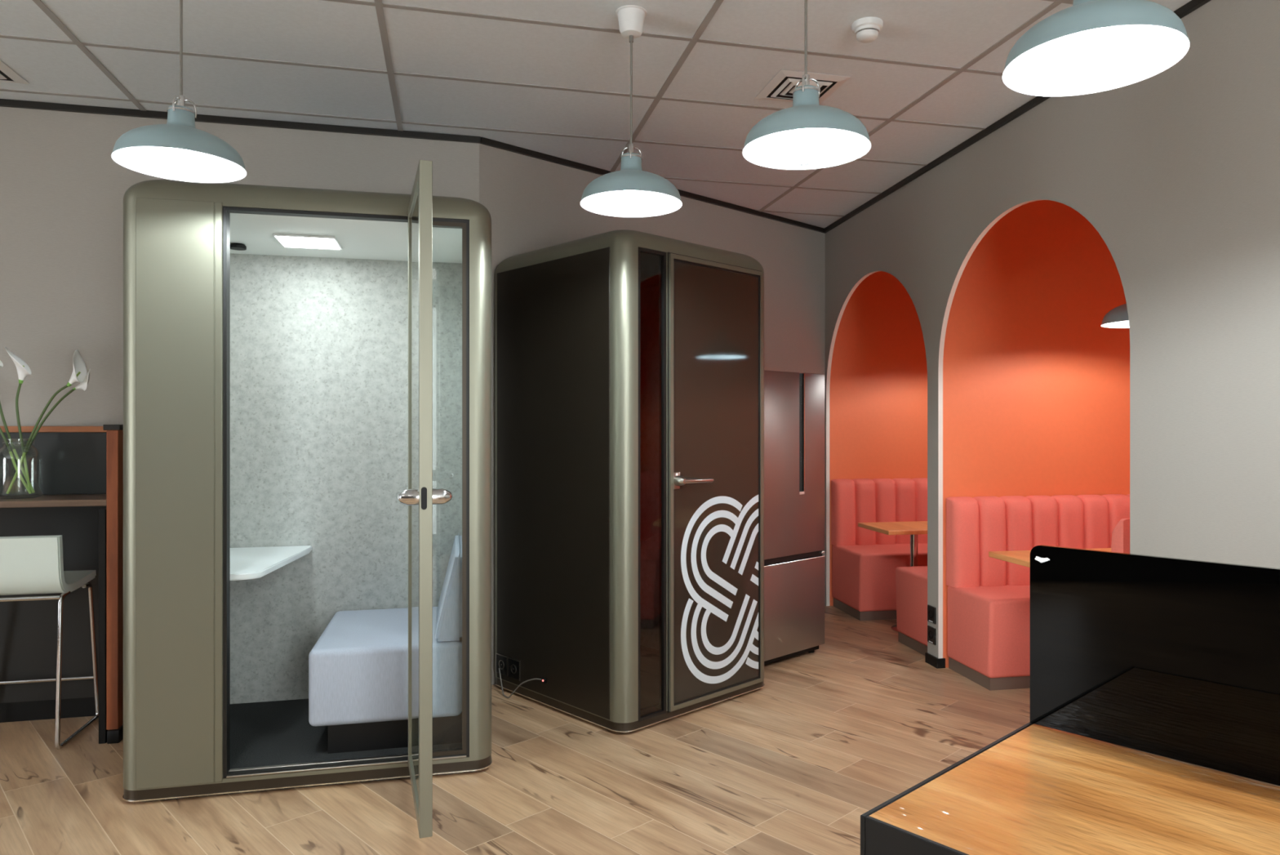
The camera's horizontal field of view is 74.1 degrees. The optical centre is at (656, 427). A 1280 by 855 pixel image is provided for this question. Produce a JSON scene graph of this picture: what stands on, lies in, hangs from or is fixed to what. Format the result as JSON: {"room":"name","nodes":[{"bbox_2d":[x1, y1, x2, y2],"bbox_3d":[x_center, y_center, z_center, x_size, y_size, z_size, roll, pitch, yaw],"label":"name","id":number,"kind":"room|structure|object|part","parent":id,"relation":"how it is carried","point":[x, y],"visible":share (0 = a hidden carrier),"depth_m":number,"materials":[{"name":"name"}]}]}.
{"room":"open-plan office","nodes":[
{"label":"open-plan office","id":0,"kind":"room"},
{"bbox_2d":[0,106,479,495],"bbox_3d":[-3.081,-0.077,4.019,4.387,2.905,0.120,0,0,-14],"label":"wall","id":1,"kind":"structure","parent":0,"point":[62,188],"depth_m":4.04,"materials":[{"name":"paint"}]},
{"bbox_2d":[0,697,95,722],"bbox_3d":[-3.066,1.325,3.953,4.387,0.100,0.014,0,0,-14],"label":"baseboard","id":2,"kind":"structure","parent":1,"relation":"attached to","point":[84,706],"depth_m":3.99,"materials":[{"name":"black plastic"}]},
{"bbox_2d":[0,98,480,143],"bbox_3d":[-3.062,-1.514,3.950,4.393,0.029,0.022,0,0,-14],"label":"trim","id":3,"kind":"structure","parent":1,"relation":"attached to","point":[3,102],"depth_m":4.19,"materials":[{"name":"black"}]},
{"bbox_2d":[0,604,1030,854],"bbox_3d":[-0.707,1.435,2.035,9.436,0.120,10.071,0,0,0],"label":"floor","id":4,"kind":"structure","parent":0,"point":[792,764],"depth_m":3.28,"materials":[{"name":"brown wood"}]},
{"bbox_2d":[0,534,98,749],"bbox_3d":[-2.806,0.916,3.736,0.475,0.914,0.443,0,0,-13],"label":"bar stool","id":5,"kind":"object","parent":4,"relation":"on","point":[29,564],"visible":0.99,"depth_m":3.59,"materials":[{"name":"white plastic"}]},
{"bbox_3d":[-2.760,0.726,3.571,0.438,0.017,0.017,0,0,-13],"label":"seat rail","id":6,"kind":"part","parent":5,"relation":"part of","materials":[{"name":"silver metal"}]},
{"bbox_3d":[-2.587,1.040,3.793,0.019,0.665,0.431,0,0,-13],"label":"leg frame","id":7,"kind":"part","parent":5,"relation":"part of","materials":[{"name":"silver metal"}]},
{"bbox_2d":[0,424,123,743],"bbox_3d":[-3.478,0.681,3.635,2.240,1.388,0.410,0,0,-13],"label":"bar counter","id":8,"kind":"object","parent":4,"relation":"on","point":[86,461],"depth_m":3.95,"materials":[{"name":"black wood"}]},
{"bbox_2d":[0,438,43,498],"bbox_3d":[-2.851,0.182,3.788,0.178,0.264,0.178,0,0,-13],"label":"glass jar","id":9,"kind":"object","parent":8,"relation":"on","point":[3,438],"visible":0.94,"depth_m":3.79,"materials":[{"name":"clear glass"}]},
{"bbox_2d":[0,426,31,493],"bbox_3d":[-2.982,-0.015,3.757,0.388,0.623,0.093,0,0,-13],"label":"calla lily","id":10,"kind":"object","parent":9,"relation":"in","point":[18,472],"visible":1,"depth_m":3.77,"materials":[{"name":"green plant"}]},
{"bbox_3d":[-2.955,-0.064,3.760,0.173,0.347,0.018,0,0,-8],"label":"stem","id":11,"kind":"part","parent":10,"relation":"part of","materials":[{"name":"green plant"}]},
{"bbox_3d":[-2.833,0.201,3.772,0.092,0.191,0.015,0,0,-8],"label":"stem","id":12,"kind":"part","parent":10,"relation":"part of","materials":[{"name":"green plant"}]},
{"bbox_2d":[0,360,35,493],"bbox_3d":[-2.906,-0.033,3.755,0.232,0.659,0.094,0,0,-13],"label":"calla lily","id":13,"kind":"object","parent":9,"relation":"in","point":[1,362],"visible":1,"depth_m":3.79,"materials":[{"name":"green plant"}]},
{"bbox_3d":[-2.906,-0.064,3.778,0.075,0.325,0.013,0,0,-34],"label":"stem","id":14,"kind":"part","parent":13,"relation":"part of","materials":[{"name":"green plant"}]},
{"bbox_3d":[-2.844,0.196,3.809,0.086,0.200,0.015,0,0,-18],"label":"stem","id":15,"kind":"part","parent":13,"relation":"part of","materials":[{"name":"green plant"}]},
{"bbox_2d":[4,346,31,491],"bbox_3d":[-2.838,-0.030,3.769,0.089,0.650,0.096,0,0,-13],"label":"calla lily","id":16,"kind":"object","parent":9,"relation":"in","point":[23,369],"visible":1,"depth_m":3.78,"materials":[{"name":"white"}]},
{"bbox_3d":[-2.843,-0.042,3.785,0.036,0.321,0.020,0,0,-13],"label":"stem","id":17,"kind":"part","parent":16,"relation":"part of","materials":[{"name":"green plant"}]},
{"bbox_3d":[-2.820,0.206,3.795,0.036,0.178,0.011,0,0,-13],"label":"stem","id":18,"kind":"part","parent":16,"relation":"part of","materials":[{"name":"green plant"}]},
{"bbox_2d":[6,349,87,493],"bbox_3d":[-2.737,-0.028,3.786,0.312,0.648,0.092,0,0,-13],"label":"calla lily","id":19,"kind":"object","parent":9,"relation":"in","point":[79,373],"visible":1,"depth_m":3.80,"materials":[{"name":"green"}]},
{"bbox_3d":[-2.855,0.203,3.777,0.078,0.187,0.010,0,0,-13],"label":"stem","id":20,"kind":"part","parent":19,"relation":"part of","materials":[{"name":"green plant"}]},
{"bbox_3d":[-2.736,-0.041,3.800,0.186,0.307,0.015,0,0,-9],"label":"stem","id":21,"kind":"part","parent":19,"relation":"part of","materials":[{"name":"green plant"}]},
{"bbox_2d":[8,368,90,493],"bbox_3d":[-2.739,0.015,3.825,0.345,0.563,0.071,0,0,-13],"label":"calla lily","id":22,"kind":"object","parent":9,"relation":"in","point":[83,385],"visible":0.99,"depth_m":3.83,"materials":[{"name":"green plant"}]},
{"bbox_3d":[-2.744,-0.025,3.831,0.203,0.304,0.016,0,0,-13],"label":"stem","id":23,"kind":"part","parent":22,"relation":"part of","materials":[{"name":"green plant"}]},
{"bbox_3d":[-3.546,0.810,3.807,2.185,0.930,0.014,0,0,-13],"label":"panel","id":24,"kind":"part","parent":8,"relation":"part of","materials":[{"name":"black wood"}]},
{"bbox_2d":[0,493,106,507],"bbox_3d":[-3.506,0.330,3.631,2.183,0.029,0.337,0,0,-13],"label":"countertop","id":25,"kind":"structure","parent":8,"relation":"on","point":[80,500],"depth_m":3.69,"materials":[{"name":"brown wood"}]},
{"bbox_3d":[-3.546,0.008,3.804,2.183,0.028,0.048,0,0,-13],"label":"cap rail","id":26,"kind":"part","parent":8,"relation":"part of","materials":[{"name":"brown wood"}]},
{"bbox_3d":[-2.414,0.865,3.698,0.028,1.020,0.030,0,0,-13],"label":"post","id":27,"kind":"part","parent":8,"relation":"part of","materials":[{"name":"black metal"}]},
{"bbox_3d":[-2.417,0.665,3.881,0.046,1.304,0.384,0,0,-13],"label":"panel","id":28,"kind":"part","parent":8,"relation":"part of","materials":[{"name":"brown wood"}]},
{"bbox_2d":[122,160,492,837],"bbox_3d":[-1.344,0.223,3.393,1.338,2.305,1.648,0,0,-13],"label":"pod","id":29,"kind":"object","parent":4,"relation":"on","point":[307,372],"visible":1,"depth_m":3.36,"materials":[{"name":"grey metal"}]},
{"bbox_3d":[-1.767,0.239,3.115,0.260,2.151,0.015,0,0,-13],"label":"panel","id":30,"kind":"part","parent":29,"relation":"part of","materials":[{"name":"brown metal"}]},
{"bbox_2d":[230,243,246,250],"bbox_3d":[-1.862,-0.804,3.767,0.070,0.020,0.070,0,0,-13],"label":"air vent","id":31,"kind":"object","parent":29,"relation":"attached to","point":[238,246],"depth_m":3.75,"materials":[{"name":"black plastic"}]},
{"bbox_3d":[-1.418,1.338,3.707,1.332,0.036,0.996,0,0,-13],"label":"skirting","id":32,"kind":"part","parent":29,"relation":"part of","materials":[{"name":"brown metal"}]},
{"bbox_2d":[272,233,342,249],"bbox_3d":[-1.516,-0.810,3.694,0.250,0.009,0.230,0,0,-13],"label":"ceiling light","id":33,"kind":"object","parent":29,"relation":"on","point":[320,241],"depth_m":3.65,"materials":[{"name":"white plastic"}]},
{"bbox_2d":[308,533,462,753],"bbox_3d":[-1.167,0.907,3.764,0.594,0.775,0.765,0,0,-13],"label":"bench","id":34,"kind":"object","parent":29,"relation":"on","point":[358,664],"visible":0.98,"depth_m":3.41,"materials":[{"name":"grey fabric"}]},
{"bbox_3d":[-1.167,1.030,3.764,0.594,0.306,0.765,0,0,-13],"label":"seat","id":35,"kind":"part","parent":34,"relation":"part of","materials":[{"name":"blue fabric"}]},
{"bbox_3d":[-0.933,0.697,3.821,0.111,0.354,0.750,0,0,-13],"label":"backrest","id":36,"kind":"part","parent":34,"relation":"part of","materials":[{"name":"blue fabric"}]},
{"bbox_3d":[-0.811,0.223,2.755,0.067,0.052,0.146,0,0,-19],"label":"handle","id":37,"kind":"part","parent":29,"relation":"part of","materials":[{"name":"silver metal"}]},
{"bbox_3d":[-0.840,0.227,2.998,0.028,2.072,0.563,0,0,-19],"label":"door glass","id":38,"kind":"part","parent":29,"relation":"part of","materials":[{"name":"clear glass"}]},
{"bbox_3d":[-0.840,0.227,2.998,0.040,2.154,0.645,0,0,-19],"label":"door frame","id":39,"kind":"part","parent":29,"relation":"part of","materials":[{"name":"brown metal"}]},
{"bbox_3d":[-0.738,0.225,2.692,0.018,0.072,0.003,0,0,-19],"label":"lock plate","id":40,"kind":"part","parent":29,"relation":"part of","materials":[{"name":"black plastic"}]},
{"bbox_3d":[-0.710,0.223,2.790,0.067,0.052,0.146,0,0,-19],"label":"handle","id":41,"kind":"part","parent":29,"relation":"part of","materials":[{"name":"silver metal"}]},
{"bbox_2d":[494,229,764,732],"bbox_3d":[-0.123,0.233,4.469,1.057,2.285,1.137,0,0,-44],"label":"pod","id":42,"kind":"object","parent":4,"relation":"on","point":[629,364],"visible":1,"depth_m":4.10,"materials":[{"name":"brown metal"}]},
{"bbox_2d":[495,653,507,675],"bbox_3d":[-0.806,1.237,4.422,0.005,0.100,0.106,0,0,-44],"label":"power socket","id":43,"kind":"object","parent":42,"relation":"attached to","point":[501,659],"depth_m":4.42,"materials":[{"name":"black plastic"}]},
{"bbox_2d":[507,657,519,680],"bbox_3d":[-0.730,1.237,4.343,0.005,0.100,0.106,0,0,-44],"label":"power socket","id":44,"kind":"object","parent":42,"relation":"attached to","point":[513,663],"depth_m":4.34,"materials":[{"name":"black plastic"}]},
{"bbox_2d":[498,667,546,697],"bbox_3d":[-0.693,1.300,4.270,0.405,0.151,0.045,0,0,45],"label":"power cord","id":45,"kind":"object","parent":42,"relation":"attached to","point":[544,680],"visible":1,"depth_m":4.23,"materials":[{"name":"grey plastic"}]},
{"bbox_3d":[-0.521,0.251,4.141,0.013,2.128,0.905,0,0,-44],"label":"panel","id":46,"kind":"part","parent":42,"relation":"part of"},
{"bbox_3d":[-0.144,1.338,4.498,1.041,0.036,1.061,0,0,-44],"label":"skirting","id":47,"kind":"part","parent":42,"relation":"part of","materials":[{"name":"brown metal"}]},
{"bbox_3d":[0.175,0.250,4.013,0.230,0.080,0.067,0,0,-44],"label":"handle","id":48,"kind":"part","parent":42,"relation":"part of","materials":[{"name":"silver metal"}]},
{"bbox_3d":[0.301,0.256,4.192,0.684,2.134,0.034,0,0,-44],"label":"door frame","id":49,"kind":"part","parent":42,"relation":"part of","materials":[{"name":"brown metal"}]},
{"bbox_3d":[0.298,0.256,4.195,0.622,2.072,0.026,0,0,-44],"label":"door panel","id":50,"kind":"part","parent":42,"relation":"part of","materials":[{"name":"brown glass"}]},
{"bbox_2d":[764,369,824,664],"bbox_3d":[0.604,0.525,5.209,0.600,1.700,0.623,0,0,-43],"label":"fridge","id":51,"kind":"object","parent":4,"relation":"on","point":[794,402],"visible":0.52,"depth_m":4.98,"materials":[{"name":"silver metal"}]},
{"bbox_3d":[0.607,1.341,5.207,0.560,0.032,0.550,0,0,-43],"label":"toe plate","id":52,"kind":"part","parent":51,"relation":"part of","materials":[{"name":"black plastic"}]},
{"bbox_3d":[0.800,0.212,4.999,0.600,1.075,0.043,0,0,-43],"label":"door","id":53,"kind":"part","parent":51,"relation":"part of","materials":[{"name":"metal"}]},
{"bbox_3d":[0.800,1.058,4.999,0.600,0.535,0.043,0,0,-43],"label":"door","id":54,"kind":"part","parent":51,"relation":"part of","materials":[{"name":"metal"}]},
{"bbox_2d":[831,477,927,620],"bbox_3d":[2.215,0.886,6.410,1.660,0.978,0.544,0,0,-10],"label":"bench","id":55,"kind":"object","parent":4,"relation":"on","point":[864,562],"visible":0.41,"depth_m":6.44,"materials":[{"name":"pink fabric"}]},
{"bbox_3d":[2.176,0.648,6.623,1.660,0.503,0.105,0,0,-10],"label":"backrest","id":56,"kind":"part","parent":55,"relation":"part of","materials":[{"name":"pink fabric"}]},
{"bbox_3d":[2.215,1.105,6.410,1.660,0.416,0.544,0,0,-10],"label":"seat","id":57,"kind":"part","parent":55,"relation":"part of","materials":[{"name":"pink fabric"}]},
{"bbox_2d":[857,520,927,631],"bbox_3d":[2.073,1.021,5.817,1.250,0.708,0.485,0,0,-10],"label":"table","id":58,"kind":"object","parent":4,"relation":"on","point":[914,528],"visible":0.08,"depth_m":5.74,"materials":[{"name":"orange wood"}]},
{"bbox_3d":[1.753,1.368,5.760,0.300,0.014,0.300,0,0,-10],"label":"foot plate","id":59,"kind":"part","parent":58,"relation":"part of","materials":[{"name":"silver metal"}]},
{"bbox_3d":[1.753,1.029,5.760,0.052,0.668,0.052,0,0,-10],"label":"leg","id":60,"kind":"part","parent":58,"relation":"part of","materials":[{"name":"silver metal"}]},
{"bbox_2d":[895,565,927,655],"bbox_3d":[2.402,0.886,5.373,1.660,0.978,0.510,0,0,-10],"label":"bench","id":61,"kind":"object","parent":4,"relation":"on","point":[911,582],"visible":0.02,"depth_m":5.25,"materials":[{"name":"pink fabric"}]},
{"bbox_2d":[946,493,1129,689],"bbox_3d":[2.513,0.886,4.769,1.655,0.978,0.459,0,0,-10],"label":"bench","id":62,"kind":"object","parent":4,"relation":"on","point":[988,597],"visible":0.49,"depth_m":4.78,"materials":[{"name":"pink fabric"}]},
{"bbox_3d":[2.513,1.105,4.769,1.655,0.416,0.459,0,0,-10],"label":"seat","id":63,"kind":"part","parent":62,"relation":"part of","materials":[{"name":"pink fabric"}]},
{"bbox_3d":[2.482,0.648,4.941,1.655,0.503,0.105,0,0,-10],"label":"backrest","id":64,"kind":"part","parent":62,"relation":"part of","materials":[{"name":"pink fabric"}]},
{"bbox_2d":[988,547,1111,567],"bbox_3d":[2.397,1.008,4.217,1.280,0.735,0.560,0,0,-10],"label":"table","id":65,"kind":"object","parent":4,"relation":"on","point":[1022,557],"visible":0.02,"depth_m":4.26,"materials":[{"name":"orange wood"}]},
{"bbox_2d":[860,721,1279,854],"bbox_3d":[1.266,1.000,1.283,1.260,0.751,1.400,0,0,-43],"label":"wood table","id":66,"kind":"object","parent":4,"relation":"on","point":[1035,788],"visible":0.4,"depth_m":1.40,"materials":[{"name":"brown wood"}]},
{"bbox_2d":[1030,544,1279,785],"bbox_3d":[1.268,0.435,1.286,0.013,0.376,1.390,0,0,-43],"label":"divider","id":67,"kind":"object","parent":66,"relation":"on","point":[1179,659],"visible":1,"depth_m":1.61,"materials":[{"name":"black plastic"}]},
{"bbox_2d":[1111,518,1129,553],"bbox_3d":[2.688,0.874,3.803,1.655,1.003,0.402,0,0,-10],"label":"bench","id":68,"kind":"object","parent":4,"relation":"on","point":[1121,533],"visible":0.02,"depth_m":3.47,"materials":[{"name":"pink fabric"}]},
{"bbox_2d":[0,0,1191,228],"bbox_3d":[-0.707,-1.580,2.035,9.436,0.100,10.071,0,0,0],"label":"ceiling","id":69,"kind":"structure","parent":0,"point":[940,33],"depth_m":3.62,"materials":[{"name":"tile"}]},
{"bbox_2d":[0,60,29,84],"bbox_3d":[-2.915,-1.520,3.560,0.344,0.020,0.344,0,0,-14],"label":"ceiling vent","id":70,"kind":"object","parent":69,"relation":"in","point":[7,74],"visible":1,"depth_m":3.67,"materials":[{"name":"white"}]},
{"bbox_2d":[111,0,246,182],"bbox_3d":[-1.516,-1.188,2.703,0.376,0.708,0.376,0,0,0],"label":"pendant lamp","id":71,"kind":"object","parent":69,"relation":"hanging from","point":[176,150],"visible":1,"depth_m":2.70,"materials":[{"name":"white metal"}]},
{"bbox_3d":[-1.516,-0.925,2.703,0.376,0.183,0.376,0,0,0],"label":"lamp shade","id":72,"kind":"part","parent":71,"relation":"part of","materials":[{"name":"grey metal"}]},
{"bbox_3d":[-1.516,-1.246,2.703,0.008,0.393,0.008,0,0,0],"label":"cord","id":73,"kind":"part","parent":71,"relation":"part of","materials":[{"name":"grey plastic"}]},
{"bbox_3d":[-1.516,-0.890,2.703,0.060,0.063,0.060,0,0,0],"label":"bulb","id":74,"kind":"part","parent":71,"relation":"part of","materials":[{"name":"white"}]},
{"bbox_2d":[0,0,1073,216],"bbox_3d":[-1.160,-1.528,1.817,8.105,0.005,8.657,0,0,0],"label":"grid","id":75,"kind":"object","parent":69,"relation":"attached to","point":[379,6],"depth_m":3.63,"materials":[{"name":"grey metal"}]},
{"bbox_2d":[580,4,682,217],"bbox_3d":[-0.092,-1.176,3.127,0.376,0.708,0.376,0,0,0],"label":"pendant lamp","id":76,"kind":"object","parent":69,"relation":"hanging from","point":[631,191],"visible":1,"depth_m":3.11,"materials":[{"name":"teal metal"}]},
{"bbox_3d":[-0.092,-0.913,3.127,0.376,0.183,0.376,0,0,0],"label":"lamp shade","id":77,"kind":"part","parent":76,"relation":"part of","materials":[{"name":"grey metal"}]},
{"bbox_3d":[-0.092,-1.234,3.127,0.008,0.393,0.008,0,0,0],"label":"cord","id":78,"kind":"part","parent":76,"relation":"part of","materials":[{"name":"grey plastic"}]},
{"bbox_3d":[-0.092,-0.878,3.127,0.060,0.063,0.060,0,0,0],"label":"bulb","id":79,"kind":"part","parent":76,"relation":"part of","materials":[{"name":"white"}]},
{"bbox_2d":[754,69,850,104],"bbox_3d":[0.652,-1.520,3.812,0.324,0.020,0.324,0,0,-14],"label":"ceiling vent","id":80,"kind":"object","parent":69,"relation":"in","point":[781,86],"visible":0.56,"depth_m":3.75,"materials":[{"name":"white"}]},
{"bbox_2d":[742,0,871,169],"bbox_3d":[0.445,-1.176,2.515,0.376,0.708,0.376,0,0,-10],"label":"pendant lamp","id":81,"kind":"object","parent":69,"relation":"hanging from","point":[806,135],"visible":1,"depth_m":2.56,"materials":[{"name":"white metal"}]},
{"bbox_3d":[0.445,-1.234,2.515,0.008,0.393,0.008,0,0,-10],"label":"cord","id":82,"kind":"part","parent":81,"relation":"part of","materials":[{"name":"grey plastic"}]},
{"bbox_3d":[0.445,-0.878,2.515,0.060,0.063,0.060,0,0,-10],"label":"bulb","id":83,"kind":"part","parent":81,"relation":"part of","materials":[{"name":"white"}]},
{"bbox_3d":[0.445,-0.913,2.515,0.376,0.183,0.376,0,0,-10],"label":"lamp shade","id":84,"kind":"part","parent":81,"relation":"part of","materials":[{"name":"metal"}]},
{"bbox_2d":[851,17,883,43],"bbox_3d":[0.801,-1.500,3.215,0.116,0.060,0.116,0,0,0],"label":"smoke detector","id":85,"kind":"object","parent":69,"relation":"attached to","point":[866,29],"visible":1,"depth_m":3.18,"materials":[{"name":"white plastic"}]},
{"bbox_2d":[1002,0,1190,96],"bbox_3d":[0.986,-1.176,1.917,0.376,0.708,0.376,0,0,-35],"label":"pendant lamp","id":86,"kind":"object","parent":69,"relation":"hanging from","point":[1087,46],"visible":1,"depth_m":1.97,"materials":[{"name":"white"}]},
{"bbox_3d":[0.986,-0.878,1.917,0.060,0.063,0.060,0,0,-35],"label":"bulb","id":87,"kind":"part","parent":86,"relation":"part of","materials":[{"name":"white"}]},
{"bbox_2d":[1101,303,1128,328],"bbox_3d":[2.465,-1.028,4.290,0.376,1.005,0.376,0,0,0],"label":"pendant lamp","id":88,"kind":"object","parent":69,"relation":"hanging from","point":[1117,317],"visible":0.09,"depth_m":4.27,"materials":[{"name":"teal metal"}]},
{"bbox_2d":[479,143,825,684],"bbox_3d":[0.144,-0.077,5.557,3.054,2.905,0.120,0,0,-43],"label":"wall","id":89,"kind":"structure","parent":0,"point":[532,204],"depth_m":5.46,"materials":[{"name":"paint"}]},
{"bbox_2d":[480,137,825,233],"bbox_3d":[0.193,-1.514,5.505,3.054,0.029,0.022,0,0,-43],"label":"trim","id":90,"kind":"structure","parent":89,"relation":"attached to","point":[495,144],"depth_m":5.02,"materials":[{"name":"black"}]},
{"bbox_2d":[829,271,927,605],"bbox_3d":[2.173,-0.077,6.745,1.722,2.905,0.124,0,0,-10],"label":"wall","id":91,"kind":"structure","parent":0,"point":[878,388],"depth_m":6.60,"materials":[{"name":"orange paint"}]},
{"bbox_2d":[942,200,1129,666],"bbox_3d":[2.477,-0.077,5.063,1.722,2.905,0.122,0,0,-10],"label":"wall","id":92,"kind":"structure","parent":0,"point":[1036,391],"depth_m":4.96,"materials":[{"name":"orange paint"}]},
{"bbox_2d":[825,0,1279,657],"bbox_3d":[2.136,-0.077,2.026,0.031,2.905,9.200,0,0,-10],"label":"wall","id":93,"kind":"structure","parent":0,"point":[1176,169],"depth_m":3.17,"materials":[{"name":"paint"}]},
{"bbox_2d":[927,625,936,644],"bbox_3d":[1.595,1.202,4.907,0.012,0.095,0.087,0,0,-10],"label":"wall socket","id":94,"kind":"object","parent":93,"relation":"attached to","point":[931,631],"visible":1,"depth_m":4.90,"materials":[{"name":"black plastic"}]},
{"bbox_2d":[927,604,936,623],"bbox_3d":[1.595,1.083,4.907,0.012,0.095,0.087,0,0,-10],"label":"wall socket","id":95,"kind":"object","parent":93,"relation":"attached to","point":[931,611],"visible":1,"depth_m":4.90,"materials":[{"name":"black plastic"}]},
{"bbox_2d":[924,652,945,668],"bbox_3d":[1.616,1.347,4.906,0.052,0.055,0.138,0,0,-10],"label":"baseboard","id":96,"kind":"structure","parent":93,"relation":"attached to","point":[936,662],"depth_m":4.86,"materials":[{"name":"black plastic"}]},
{"bbox_2d":[823,0,1211,232],"bbox_3d":[2.111,-1.514,2.021,0.022,0.029,9.200,0,0,-10],"label":"trim","id":97,"kind":"structure","parent":93,"relation":"attached to","point":[1193,5],"depth_m":4.50,"materials":[{"name":"black"}]}
]}

